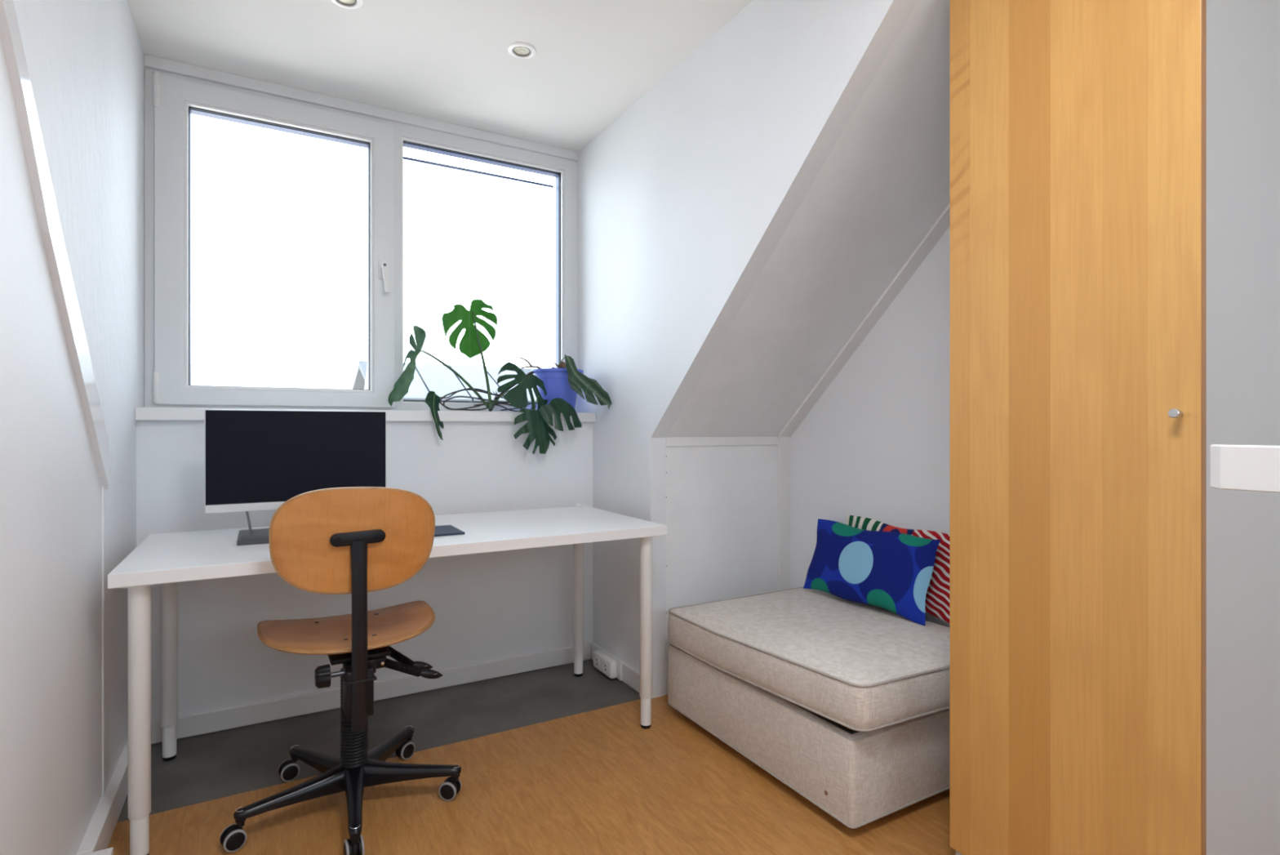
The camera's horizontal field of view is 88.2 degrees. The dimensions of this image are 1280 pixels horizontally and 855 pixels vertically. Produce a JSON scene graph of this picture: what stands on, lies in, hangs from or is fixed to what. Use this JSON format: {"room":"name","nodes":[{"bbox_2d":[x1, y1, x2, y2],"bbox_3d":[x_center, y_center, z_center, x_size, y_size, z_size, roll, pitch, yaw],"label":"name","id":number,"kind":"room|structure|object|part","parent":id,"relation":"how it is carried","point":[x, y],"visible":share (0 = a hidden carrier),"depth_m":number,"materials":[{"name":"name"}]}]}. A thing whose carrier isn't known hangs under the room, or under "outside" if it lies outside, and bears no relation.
{"room":"home office","nodes":[
{"label":"home office","id":0,"kind":"room"},
{"bbox_2d":[0,0,144,854],"bbox_3d":[-0.602,-0.131,0.174,0.128,2.431,5.300,0,0,-30],"label":"wall","id":1,"kind":"structure","parent":0,"point":[51,486],"depth_m":1.47,"materials":[{"name":"white paint"}]},
{"bbox_2d":[0,0,109,488],"bbox_3d":[-1.067,-0.587,1.122,0.014,1.514,1.547,0,0,-30],"label":"trim","id":2,"kind":"structure","parent":1,"relation":"attached to","point":[49,222],"depth_m":1.32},
{"bbox_2d":[75,739,128,854],"bbox_3d":[-1.043,1.038,1.123,0.084,0.091,2.585,0,0,-30],"label":"baseboard","id":3,"kind":"structure","parent":1,"relation":"attached to","point":[96,839],"depth_m":1.73,"materials":[{"name":"white wood"}]},
{"bbox_2d":[136,420,592,720],"bbox_3d":[-1.029,0.531,2.781,1.717,1.107,0.250,0,0,-30],"label":"wall","id":4,"kind":"structure","parent":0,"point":[487,606],"depth_m":2.71,"materials":[{"name":"white paint"}]},
{"bbox_2d":[134,53,595,422],"bbox_3d":[-1.023,-0.684,2.770,1.716,1.324,0.295,0,0,-30],"label":"window","id":5,"kind":"structure","parent":4,"relation":"attached to","point":[175,91],"depth_m":2.67,"materials":[{"name":"plastic"}]},
{"bbox_3d":[-1.410,-0.681,2.618,0.832,1.200,0.040,0,0,-30],"label":"sash","id":6,"kind":"part","parent":5,"relation":"part of","materials":[{"name":"plastic"}]},
{"bbox_3d":[-1.071,-1.325,2.854,1.716,0.042,0.101,0,0,-30],"label":"head trim","id":7,"kind":"part","parent":5,"relation":"part of","materials":[{"name":"plastic"}]},
{"bbox_3d":[-1.002,-0.043,2.733,1.716,0.043,0.210,0,0,-30],"label":"sill","id":8,"kind":"part","parent":5,"relation":"part of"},
{"bbox_3d":[-1.081,-0.660,2.778,0.034,0.080,0.011,0,0,-30],"label":"handle plate","id":9,"kind":"part","parent":5,"relation":"part of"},
{"bbox_3d":[-1.062,-0.619,2.757,0.036,0.127,0.044,0,0,-30],"label":"handle","id":10,"kind":"part","parent":5,"relation":"part of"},
{"bbox_3d":[-0.742,-1.187,3.092,0.720,0.008,0.010,0,0,-30],"label":"rail","id":11,"kind":"part","parent":5,"relation":"part of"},
{"bbox_2d":[387,298,612,453],"bbox_3d":[-0.609,-0.216,2.835,0.899,0.671,0.390,0,0,-30],"label":"monstera plant","id":12,"kind":"object","parent":5,"relation":"on","point":[556,390],"visible":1,"depth_m":2.88,"materials":[{"name":"green plant"}]},
{"bbox_3d":[-0.531,-0.165,2.969,0.300,0.203,0.022,0,0,-27],"label":"stem","id":13,"kind":"part","parent":12,"relation":"part of","materials":[{"name":"green plant"}]},
{"bbox_3d":[-0.382,-0.163,3.050,0.241,0.195,0.241,0,0,-30],"label":"pot","id":14,"kind":"part","parent":12,"relation":"part of","materials":[{"name":"blue ceramic"}]},
{"bbox_2d":[151,642,591,743],"bbox_3d":[-0.958,1.046,2.669,1.675,0.076,0.015,0,0,-30],"label":"baseboard","id":15,"kind":"structure","parent":4,"relation":"attached to","point":[228,717],"depth_m":2.54,"materials":[{"name":"white wood"}]},
{"bbox_2d":[126,0,752,151],"bbox_3d":[0.583,-1.396,0.794,2.800,0.100,5.400,0,0,-30],"label":"ceiling","id":16,"kind":"structure","parent":0,"point":[451,61],"depth_m":2.36,"materials":[{"name":"white paint"}]},
{"bbox_2d":[330,0,363,9],"bbox_3d":[-0.925,-1.343,2.076,0.102,0.006,0.102,0,0,-30],"label":"recessed light","id":17,"kind":"object","parent":16,"relation":"in","point":[347,4],"visible":1,"depth_m":2.10,"materials":[{"name":"white metal"}]},
{"bbox_2d":[507,42,536,58],"bbox_3d":[-0.423,-1.343,2.364,0.102,0.006,0.102,0,0,-30],"label":"recessed light","id":18,"kind":"object","parent":16,"relation":"in","point":[517,50],"visible":1,"depth_m":2.36,"materials":[{"name":"white metal"}]},
{"bbox_2d":[107,657,955,854],"bbox_3d":[0.571,1.115,0.816,2.800,0.060,5.250,0,0,-30],"label":"floor","id":19,"kind":"structure","parent":0,"point":[597,781],"depth_m":1.96,"materials":[{"name":"brown wood"}]},
{"bbox_2d":[219,486,461,854],"bbox_3d":[-0.848,0.621,1.879,0.592,0.928,0.579,0,0,-38],"label":"office chair","id":20,"kind":"object","parent":19,"relation":"on","point":[357,541],"visible":1,"depth_m":1.76,"materials":[{"name":"brown wood"}]},
{"bbox_3d":[-0.946,0.995,1.793,0.270,0.061,0.058,0,0,-42],"label":"arm","id":21,"kind":"part","parent":20,"relation":"part of","materials":[{"name":"black metal"}]},
{"bbox_3d":[-0.965,0.995,1.986,0.270,0.061,0.058,0,0,30],"label":"arm","id":22,"kind":"part","parent":20,"relation":"part of","materials":[{"name":"black metal"}]},
{"bbox_3d":[-0.822,0.647,1.711,0.036,0.056,0.057,0,0,-31],"label":"knob","id":23,"kind":"part","parent":20,"relation":"part of","materials":[{"name":"black plastic"}]},
{"bbox_3d":[-0.794,0.647,1.728,0.040,0.013,0.013,0,0,-31],"label":"knob stem","id":24,"kind":"part","parent":20,"relation":"part of","materials":[{"name":"grey metal"}]},
{"bbox_3d":[-0.845,0.595,1.940,0.472,0.044,0.440,0,0,-31],"label":"seat","id":25,"kind":"part","parent":20,"relation":"part of","materials":[{"name":"brown wood"}]},
{"bbox_3d":[-0.746,0.298,1.747,0.400,0.271,0.047,0,0,-31],"label":"backrest","id":26,"kind":"part","parent":20,"relation":"part of","materials":[{"name":"brown wood"}]},
{"bbox_3d":[-0.756,0.995,1.752,0.058,0.061,0.270,0,0,-24],"label":"arm","id":27,"kind":"part","parent":20,"relation":"part of","materials":[{"name":"black metal"}]},
{"bbox_3d":[-0.825,0.639,1.907,0.210,0.061,0.310,0,0,-31],"label":"seat plate","id":28,"kind":"part","parent":20,"relation":"part of","materials":[{"name":"black plastic"}]},
{"bbox_3d":[-0.729,0.535,1.716,0.041,0.500,0.026,0,0,-31],"label":"post","id":29,"kind":"part","parent":20,"relation":"part of","materials":[{"name":"black metal"}]},
{"bbox_3d":[-0.787,0.995,2.064,0.058,0.061,0.270,0,0,12],"label":"arm","id":30,"kind":"part","parent":20,"relation":"part of","materials":[{"name":"black metal"}]},
{"bbox_3d":[-0.658,0.995,1.919,0.270,0.061,0.058,0,0,-6],"label":"arm","id":31,"kind":"part","parent":20,"relation":"part of","materials":[{"name":"black metal"}]},
{"bbox_2d":[107,505,667,854],"bbox_3d":[-0.760,0.720,2.278,1.586,0.730,0.690,0,0,-30],"label":"desk","id":32,"kind":"object","parent":19,"relation":"on","point":[166,559],"visible":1,"depth_m":2.10,"materials":[{"name":"white laminate"}]},
{"bbox_3d":[-1.257,0.731,1.660,0.090,0.684,0.090,0,0,-30],"label":"leg","id":33,"kind":"part","parent":32,"relation":"part of","materials":[{"name":"white metal"}]},
{"bbox_3d":[-1.539,0.731,2.161,0.090,0.684,0.090,0,0,-30],"label":"leg","id":34,"kind":"part","parent":32,"relation":"part of","materials":[{"name":"white metal"}]},
{"bbox_2d":[204,408,386,546],"bbox_3d":[-1.103,0.150,2.154,0.536,0.409,0.255,0,0,-30],"label":"monitor","id":35,"kind":"object","parent":32,"relation":"on","point":[255,460],"visible":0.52,"depth_m":2.15,"materials":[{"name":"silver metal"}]},
{"bbox_3d":[-1.254,0.298,2.118,0.032,0.083,0.014,0,0,17],"label":"stand leg","id":36,"kind":"part","parent":35,"relation":"part of","materials":[{"name":"grey metal"}]},
{"bbox_2d":[434,524,464,536],"bbox_3d":[-0.714,0.351,2.212,0.206,0.007,0.194,0,0,-30],"label":"desk pad","id":37,"kind":"object","parent":32,"relation":"on","point":[443,530],"visible":0.46,"depth_m":2.20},
{"bbox_3d":[-0.269,0.731,2.887,0.090,0.684,0.090,0,0,-30],"label":"leg","id":38,"kind":"part","parent":32,"relation":"part of","materials":[{"name":"white metal"}]},
{"bbox_3d":[0.021,0.731,2.391,0.090,0.684,0.090,0,0,-30],"label":"leg","id":39,"kind":"part","parent":32,"relation":"part of","materials":[{"name":"white metal"}]},
{"bbox_2d":[667,586,950,828],"bbox_3d":[0.648,0.869,2.280,0.740,0.431,0.959,0,0,-30],"label":"ottoman","id":40,"kind":"object","parent":19,"relation":"on","point":[846,703],"visible":0.78,"depth_m":1.93,"materials":[{"name":"beige fabric"}]},
{"bbox_2d":[667,587,950,728],"bbox_3d":[0.648,0.734,2.280,0.740,0.161,0.959,0,0,-30],"label":"cushion","id":41,"kind":"object","parent":40,"relation":"on","point":[833,661],"depth_m":2.01,"materials":[{"name":"beige fabric"}]},
{"bbox_2d":[803,518,941,625],"bbox_3d":[0.846,0.521,2.473,0.125,0.281,0.577,0,0,-32],"label":"throw pillow","id":42,"kind":"object","parent":40,"relation":"on","point":[891,571],"visible":1,"depth_m":2.40,"materials":[{"name":"blue fabric"}]},
{"bbox_2d":[844,514,950,623],"bbox_3d":[0.951,0.512,2.449,0.076,0.308,0.575,0,0,-29],"label":"throw pillow","id":43,"kind":"object","parent":40,"relation":"on","point":[937,602],"visible":0.22,"depth_m":2.29,"materials":[{"name":"red fabric"}]},
{"bbox_2d":[950,0,1279,854],"bbox_3d":[1.125,-0.001,1.532,0.630,2.169,0.497,0,0,-30],"label":"wardrobe","id":44,"kind":"object","parent":19,"relation":"on","point":[1115,164],"visible":1,"depth_m":1.32,"materials":[{"name":"brown wood"}]},
{"bbox_3d":[0.971,-0.024,1.195,0.028,0.017,0.017,0,0,-30],"label":"knob","id":45,"kind":"part","parent":44,"relation":"part of","materials":[{"name":"metal"}]},
{"bbox_2d":[666,435,777,693],"bbox_3d":[0.418,0.560,2.890,0.760,1.050,0.060,0,0,-30],"label":"wall","id":46,"kind":"structure","parent":0,"point":[722,501],"depth_m":2.81,"materials":[{"name":"white paint"}]},
{"bbox_2d":[666,436,777,446],"bbox_3d":[0.362,0.062,2.821,0.594,0.037,0.006,0,0,-30],"label":"trim","id":47,"kind":"structure","parent":46,"relation":"attached to","point":[696,441],"depth_m":2.81,"materials":[{"name":"white wood"}]},
{"bbox_2d":[777,436,790,591],"bbox_3d":[0.650,0.565,2.981,0.066,1.041,0.013,0,0,-30],"label":"trim","id":48,"kind":"structure","parent":46,"relation":"attached to","point":[784,442],"depth_m":2.97,"materials":[{"name":"white wood"}]},
{"bbox_2d":[577,0,918,697],"bbox_3d":[0.237,-0.131,2.368,0.072,2.431,2.323,0,0,-30],"label":"wall","id":49,"kind":"structure","parent":0,"point":[685,199],"depth_m":2.45,"materials":[{"name":"white paint"}]},
{"bbox_2d":[593,646,622,679],"bbox_3d":[-0.120,1.016,2.842,0.047,0.105,0.262,0,0,-30],"label":"wall socket","id":50,"kind":"object","parent":49,"relation":"attached to","point":[604,661],"visible":1,"depth_m":2.83,"materials":[{"name":"white plastic"}]},
{"bbox_2d":[594,655,599,666],"bbox_3d":[-0.189,1.039,2.924,0.006,0.049,0.049,0,0,-30],"label":"outlet","id":51,"kind":"object","parent":50,"relation":"attached to","point":[596,657],"depth_m":2.92,"materials":[{"name":"white plastic"}]},
{"bbox_2d":[602,661,608,673],"bbox_3d":[-0.147,1.039,2.851,0.006,0.049,0.049,0,0,-30],"label":"outlet","id":52,"kind":"object","parent":50,"relation":"attached to","point":[605,664],"depth_m":2.85,"materials":[{"name":"white plastic"}]},
{"bbox_2d":[591,642,639,692],"bbox_3d":[-0.094,1.044,2.860,0.015,0.079,0.511,0,0,-30],"label":"baseboard","id":53,"kind":"structure","parent":49,"relation":"attached to","point":[630,676],"depth_m":2.76,"materials":[{"name":"white wood"}]},
{"bbox_2d":[666,0,950,437],"bbox_3d":[0.789,-0.651,2.241,0.760,1.390,1.555,0,0,-30],"label":"ceiling","id":54,"kind":"structure","parent":0,"point":[884,184],"depth_m":2.21,"materials":[{"name":"white paint"}]},
{"bbox_2d":[790,226,950,626],"bbox_3d":[1.814,-0.131,1.113,0.100,2.431,4.532,0,0,-30],"label":"wall","id":55,"kind":"structure","parent":0,"point":[875,445],"depth_m":2.52,"materials":[{"name":"white paint"}]},
{"bbox_2d":[777,203,950,436],"bbox_3d":[1.018,-0.646,2.338,0.066,1.400,1.495,0,0,-30],"label":"trim","id":56,"kind":"structure","parent":55,"relation":"attached to","point":[942,224],"depth_m":2.54,"materials":[{"name":"white wood"}]},
{"bbox_2d":[1210,444,1279,493],"bbox_3d":[0.993,0.553,0.252,0.043,1.062,1.252,0,0,-30],"label":"shelf","id":57,"kind":"object","parent":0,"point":[1254,468],"visible":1,"depth_m":0.75,"materials":[{"name":"white wood"}]},
{"label":"outside","id":58,"kind":"structure","parent":0,"visible":0},
{"bbox_2d":[351,360,537,403],"bbox_3d":[-4.768,2.755,16.856,4.750,8.660,5.600,0,0,-30],"label":"house","id":59,"kind":"structure","parent":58,"point":[437,378],"depth_m":15.57,"materials":[{"name":"stone"}]},
{"bbox_3d":[-5.357,-1.051,14.935,0.820,0.969,2.150,0,0,-30],"label":"solar panel","id":60,"kind":"part","parent":59,"relation":"part of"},
{"bbox_3d":[-4.611,-1.051,15.362,0.820,0.969,2.150,0,0,-30],"label":"solar panel","id":61,"kind":"part","parent":59,"relation":"part of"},
{"bbox_3d":[-3.864,-1.051,15.789,0.820,0.969,2.150,0,0,-30],"label":"solar panel","id":62,"kind":"part","parent":59,"relation":"part of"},
{"bbox_3d":[-3.117,-1.051,16.215,0.820,0.969,2.150,0,0,-30],"label":"solar panel","id":63,"kind":"part","parent":59,"relation":"part of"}
]}

